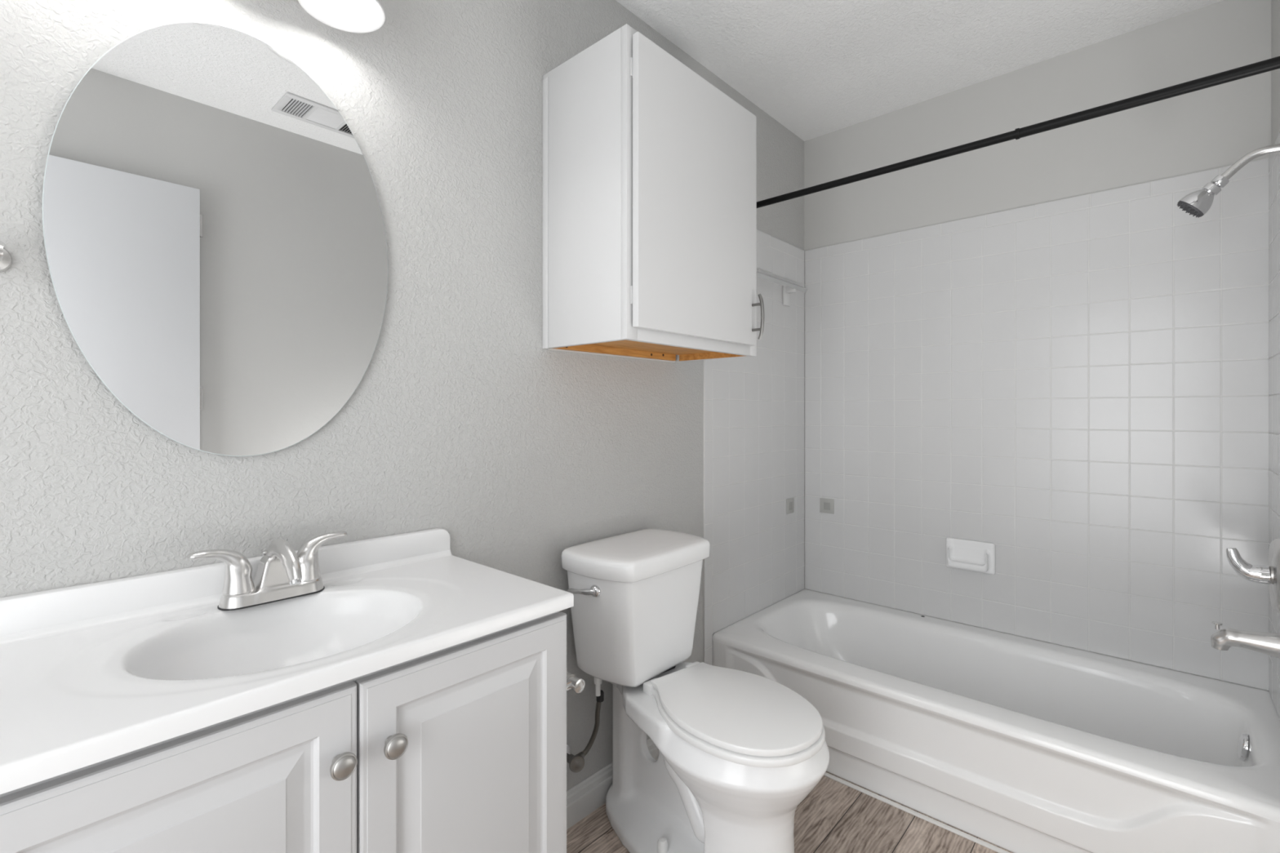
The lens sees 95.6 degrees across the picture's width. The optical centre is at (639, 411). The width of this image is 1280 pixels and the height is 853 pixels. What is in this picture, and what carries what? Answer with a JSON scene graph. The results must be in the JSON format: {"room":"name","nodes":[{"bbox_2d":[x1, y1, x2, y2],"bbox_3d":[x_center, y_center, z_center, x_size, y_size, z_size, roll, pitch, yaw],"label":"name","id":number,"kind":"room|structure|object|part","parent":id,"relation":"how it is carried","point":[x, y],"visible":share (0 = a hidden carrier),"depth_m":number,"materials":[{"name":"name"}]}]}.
{"room":"bathroom","nodes":[
{"label":"bathroom","id":0,"kind":"room"},
{"bbox_2d":[0,0,804,791],"bbox_3d":[-0.419,-0.050,1.507,0.106,2.475,3.670,0,0,42],"label":"wall","id":1,"kind":"structure","parent":0,"point":[460,421],"depth_m":1.38,"materials":[{"name":"grey paint"}]},
{"bbox_2d":[0,244,12,272],"bbox_3d":[-1.084,-0.225,0.653,0.068,0.043,0.514,0,0,42],"label":"towel bar","id":2,"kind":"object","parent":1,"relation":"attached to","point":[6,259],"visible":1,"depth_m":0.85,"materials":[{"name":"silver metal"}]},
{"bbox_2d":[41,22,387,456],"bbox_3d":[-0.734,-0.309,1.080,0.013,0.784,0.528,0,0,42],"label":"oval mirror","id":3,"kind":"object","parent":1,"relation":"attached to","point":[213,226],"visible":1,"depth_m":1.04,"materials":[{"name":"grey mirror"}]},
{"bbox_2d":[0,528,449,636],"bbox_3d":[-0.713,0.307,1.098,0.020,0.064,0.766,0,0,42],"label":"backsplash","id":4,"kind":"structure","parent":1,"relation":"attached to","point":[20,613],"depth_m":0.98,"materials":[{"name":"white stone"}]},
{"bbox_2d":[297,0,385,32],"bbox_3d":[-0.716,-0.860,0.970,0.187,0.175,0.553,0,0,42],"label":"vanity light","id":5,"kind":"object","parent":1,"relation":"attached to","point":[348,15],"visible":1,"depth_m":1.15,"materials":[{"name":"white glass"}]},
{"bbox_3d":[-0.569,-0.829,1.107,0.057,0.090,0.057,0,0,42],"label":"bulb","id":6,"kind":"part","parent":5,"relation":"part of","materials":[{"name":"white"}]},
{"bbox_2d":[566,689,604,773],"bbox_3d":[-0.169,0.898,1.640,0.098,0.212,0.102,0,0,42],"label":"supply hose","id":7,"kind":"object","parent":1,"relation":"attached to","point":[576,762],"visible":0.89,"depth_m":1.64,"materials":[{"name":"grey rubber"}]},
{"bbox_3d":[-0.176,0.975,1.610,0.045,0.045,0.017,0,0,-23],"label":"valve handle","id":8,"kind":"part","parent":7,"relation":"part of","materials":[{"name":"silver metal"}]},
{"bbox_2d":[566,738,658,829],"bbox_3d":[-0.110,1.139,1.768,0.014,0.098,1.032,0,0,42],"label":"baseboard","id":9,"kind":"structure","parent":1,"relation":"attached to","point":[588,795],"depth_m":1.72,"materials":[{"name":"white wood"}]},
{"bbox_2d":[542,23,764,362],"bbox_3d":[0.073,-0.551,1.695,0.382,0.757,0.597,0,0,42],"label":"upper cabinet","id":10,"kind":"object","parent":1,"relation":"attached to","point":[650,167],"visible":1,"depth_m":1.51,"materials":[{"name":"white paint"}]},
{"bbox_3d":[0.161,-0.552,1.616,0.019,0.755,0.595,0,0,42],"label":"frame","id":11,"kind":"part","parent":10,"relation":"part of","materials":[{"name":"white paint"}]},
{"bbox_3d":[0.170,-0.557,1.592,0.019,0.706,0.539,0,0,42],"label":"door","id":12,"kind":"part","parent":10,"relation":"part of","materials":[{"name":"white paint"}]},
{"bbox_3d":[0.358,-0.287,1.756,0.041,0.140,0.008,0,0,42],"label":"handle","id":13,"kind":"part","parent":10,"relation":"part of","materials":[{"name":"silver metal"}]},
{"bbox_2d":[756,271,807,306],"bbox_3d":[0.537,-0.527,2.439,0.058,0.100,0.615,0,0,42],"label":"towel bar","id":14,"kind":"object","parent":1,"relation":"attached to","point":[788,287],"visible":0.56,"depth_m":2.57,"materials":[{"name":"white plastic"}]},
{"bbox_2d":[786,497,794,514],"bbox_3d":[0.685,0.429,2.643,0.005,0.068,0.068,0,0,42],"label":"pad","id":15,"kind":"object","parent":1,"relation":"attached to","point":[789,502],"visible":1,"depth_m":2.64,"materials":[{"name":"grey"}]},
{"bbox_2d":[566,771,1012,852],"bbox_3d":[0.258,1.228,0.894,1.933,0.080,3.670,0,0,42],"label":"floor","id":16,"kind":"structure","parent":0,"point":[834,817],"depth_m":1.65,"materials":[{"name":"brown wood"}]},
{"bbox_2d":[0,611,566,852],"bbox_3d":[-0.545,0.777,0.947,0.471,0.822,0.761,0,0,42],"label":"vanity cabinet","id":17,"kind":"object","parent":16,"relation":"on","point":[461,748],"visible":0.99,"depth_m":0.82,"materials":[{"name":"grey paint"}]},
{"bbox_3d":[-0.525,0.734,0.673,0.019,0.708,0.378,0,0,42],"label":"door","id":18,"kind":"part","parent":17,"relation":"part of","materials":[{"name":"grey paint"}]},
{"bbox_2d":[0,528,573,794],"bbox_3d":[-0.551,0.369,0.951,0.458,0.190,0.767,0,0,42],"label":"countertop","id":19,"kind":"structure","parent":17,"relation":"on","point":[91,673],"depth_m":0.90,"materials":[{"name":"white stone"}]},
{"bbox_2d":[186,530,346,610],"bbox_3d":[-0.668,0.283,1.059,0.187,0.112,0.187,0,0,-3],"label":"sink faucet","id":20,"kind":"object","parent":19,"relation":"on","point":[282,574],"visible":1,"depth_m":1.02,"materials":[{"name":"silver metal"}]},
{"bbox_3d":[-0.721,0.275,1.002,0.048,0.081,0.096,0,0,42],"label":"handle","id":21,"kind":"part","parent":20,"relation":"part of","materials":[{"name":"silver metal"}]},
{"bbox_3d":[-0.698,0.278,1.081,0.013,0.038,0.013,0,0,42],"label":"lift rod","id":22,"kind":"part","parent":20,"relation":"part of","materials":[{"name":"silver metal"}]},
{"bbox_3d":[-0.633,0.272,1.028,0.166,0.090,0.022,0,0,42],"label":"spout","id":23,"kind":"part","parent":20,"relation":"part of","materials":[{"name":"silver metal"}]},
{"bbox_3d":[-0.616,0.275,1.118,0.048,0.081,0.096,0,0,42],"label":"handle","id":24,"kind":"part","parent":20,"relation":"part of","materials":[{"name":"silver metal"}]},
{"bbox_3d":[-0.399,0.472,0.777,0.027,0.034,0.034,0,0,42],"label":"knob","id":25,"kind":"part","parent":17,"relation":"part of","materials":[{"name":"silver metal"}]},
{"bbox_3d":[-0.351,0.476,0.830,0.027,0.034,0.034,0,0,42],"label":"knob","id":26,"kind":"part","parent":17,"relation":"part of","materials":[{"name":"silver metal"}]},
{"bbox_3d":[-0.269,0.734,0.956,0.019,0.708,0.378,0,0,42],"label":"door","id":27,"kind":"part","parent":17,"relation":"part of","materials":[{"name":"grey paint"}]},
{"bbox_2d":[566,671,585,693],"bbox_3d":[-0.204,0.552,1.205,0.182,0.044,0.086,0,0,42],"label":"toilet paper holder","id":28,"kind":"object","parent":17,"relation":"attached to","point":[576,684],"visible":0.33,"depth_m":1.17,"materials":[{"name":"silver metal"}]},
{"bbox_3d":[-0.160,0.552,1.152,0.044,0.044,0.068,0,0,42],"label":"post","id":29,"kind":"part","parent":28,"relation":"part of","materials":[{"name":"silver metal"}]},
{"bbox_2d":[561,528,829,852],"bbox_3d":[0.131,0.783,1.526,0.451,0.808,0.720,0,0,-41],"label":"toilet","id":30,"kind":"object","parent":16,"relation":"on","point":[740,751],"visible":0.99,"depth_m":1.51,"materials":[{"name":"white ceramic"}]},
{"bbox_3d":[-0.151,0.472,1.534,0.100,0.033,0.029,0,0,20],"label":"flush lever","id":31,"kind":"part","parent":30,"relation":"part of","materials":[{"name":"silver metal"}]},
{"bbox_3d":[-0.004,0.582,1.689,0.236,0.301,0.403,0,0,41],"label":"tank","id":32,"kind":"part","parent":30,"relation":"part of","materials":[{"name":"white ceramic"}]},
{"bbox_3d":[0.002,0.407,1.684,0.266,0.055,0.434,0,0,41],"label":"tank lid","id":33,"kind":"part","parent":30,"relation":"part of","materials":[{"name":"white ceramic"}]},
{"bbox_3d":[0.164,0.966,1.534,0.391,0.443,0.691,0,0,-41],"label":"bowl","id":34,"kind":"part","parent":30,"relation":"part of","materials":[{"name":"white ceramic"}]},
{"bbox_3d":[0.233,0.723,1.435,0.335,0.016,0.439,0,0,-41],"label":"seat lid","id":35,"kind":"part","parent":30,"relation":"part of","materials":[{"name":"white plastic"}]},
{"bbox_3d":[0.233,0.744,1.435,0.345,0.018,0.449,0,0,-41],"label":"seat","id":36,"kind":"part","parent":30,"relation":"part of","materials":[{"name":"white plastic"}]},
{"bbox_2d":[712,588,1279,852],"bbox_3d":[1.083,1.014,1.970,1.504,0.348,0.762,0,0,42],"label":"bathtub","id":37,"kind":"object","parent":16,"relation":"on","point":[1014,744],"visible":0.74,"depth_m":1.74,"materials":[{"name":"white ceramic"}]},
{"bbox_3d":[1.625,0.903,1.564,0.020,0.072,0.072,0,0,42],"label":"overflow plate","id":38,"kind":"part","parent":37,"relation":"part of","materials":[{"name":"silver metal"}]},
{"bbox_2d":[615,0,1222,141],"bbox_3d":[0.258,-1.327,0.894,1.933,0.080,3.670,0,0,42],"label":"ceiling","id":39,"kind":"structure","parent":0,"point":[817,68],"depth_m":2.02,"materials":[{"name":"white paint"}]},
{"bbox_2d":[804,0,1271,690],"bbox_3d":[1.454,-0.050,2.214,1.733,2.475,0.106,0,0,42],"label":"wall","id":40,"kind":"structure","parent":0,"point":[1027,347],"depth_m":2.10,"materials":[{"name":"white tile"}]},
{"bbox_2d":[819,497,834,514],"bbox_3d":[0.861,0.434,2.677,0.068,0.068,0.005,0,0,42],"label":"pad","id":41,"kind":"object","parent":40,"relation":"attached to","point":[826,505],"visible":1,"depth_m":2.67,"materials":[{"name":"grey"}]},
{"bbox_2d":[823,502,830,510],"bbox_3d":[0.861,0.435,2.675,0.030,0.034,0.003,0,0,42],"label":"wall mount bracket","id":42,"kind":"object","parent":41,"relation":"attached to","point":[826,504],"depth_m":2.67,"materials":[{"name":"grey"}]},
{"bbox_2d":[946,537,995,574],"bbox_3d":[1.282,0.565,2.264,0.172,0.120,0.050,0,0,42],"label":"soap dish","id":43,"kind":"object","parent":40,"relation":"attached to","point":[962,554],"visible":1,"depth_m":2.27,"materials":[{"name":"white ceramic"}]},
{"bbox_2d":[1268,0,1279,719],"bbox_3d":[1.701,-0.050,1.367,0.229,2.475,0.830,0,0,42],"label":"wall","id":44,"kind":"structure","parent":0,"point":[1274,158],"depth_m":1.66,"materials":[{"name":"white tile"}]},
{"bbox_2d":[756,56,1279,208],"bbox_3d":[0.823,-0.732,1.683,1.497,0.050,0.050,0,0,42],"label":"shower curtain rod","id":45,"kind":"object","parent":44,"relation":"attached to","point":[1273,64],"visible":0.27,"depth_m":1.46,"materials":[{"name":"black metal"}]},
{"bbox_2d":[1177,142,1279,217],"bbox_3d":[1.564,-0.616,1.538,0.207,0.173,0.071,0,0,42],"label":"shower","id":46,"kind":"object","parent":44,"relation":"attached to","point":[1197,203],"visible":1,"depth_m":1.55,"materials":[{"name":"silver metal"}]},
{"bbox_3d":[1.592,-0.646,1.512,0.130,0.076,0.021,0,0,42],"label":"arm","id":47,"kind":"part","parent":46,"relation":"part of","materials":[{"name":"silver metal"}]},
{"bbox_2d":[1210,621,1279,658],"bbox_3d":[1.588,0.598,1.516,0.138,0.068,0.068,0,0,42],"label":"tub spout","id":48,"kind":"object","parent":44,"relation":"attached to","point":[1264,642],"visible":1,"depth_m":1.50,"materials":[{"name":"silver metal"}]},
{"bbox_3d":[1.546,0.573,1.554,0.021,0.018,0.021,0,0,42],"label":"diverter knob","id":49,"kind":"part","parent":48,"relation":"part of","materials":[{"name":"silver metal"}]},
{"bbox_2d":[1226,538,1279,613],"bbox_3d":[1.599,0.418,1.506,0.110,0.191,0.191,0,0,42],"label":"shower valve","id":50,"kind":"object","parent":44,"relation":"attached to","point":[1269,575],"visible":1,"depth_m":1.49,"materials":[{"name":"silver metal"}]},
{"bbox_3d":[1.588,0.402,1.516,0.080,0.085,0.048,0,0,42],"label":"lever","id":51,"kind":"part","parent":50,"relation":"part of","materials":[{"name":"silver metal"}]}
]}

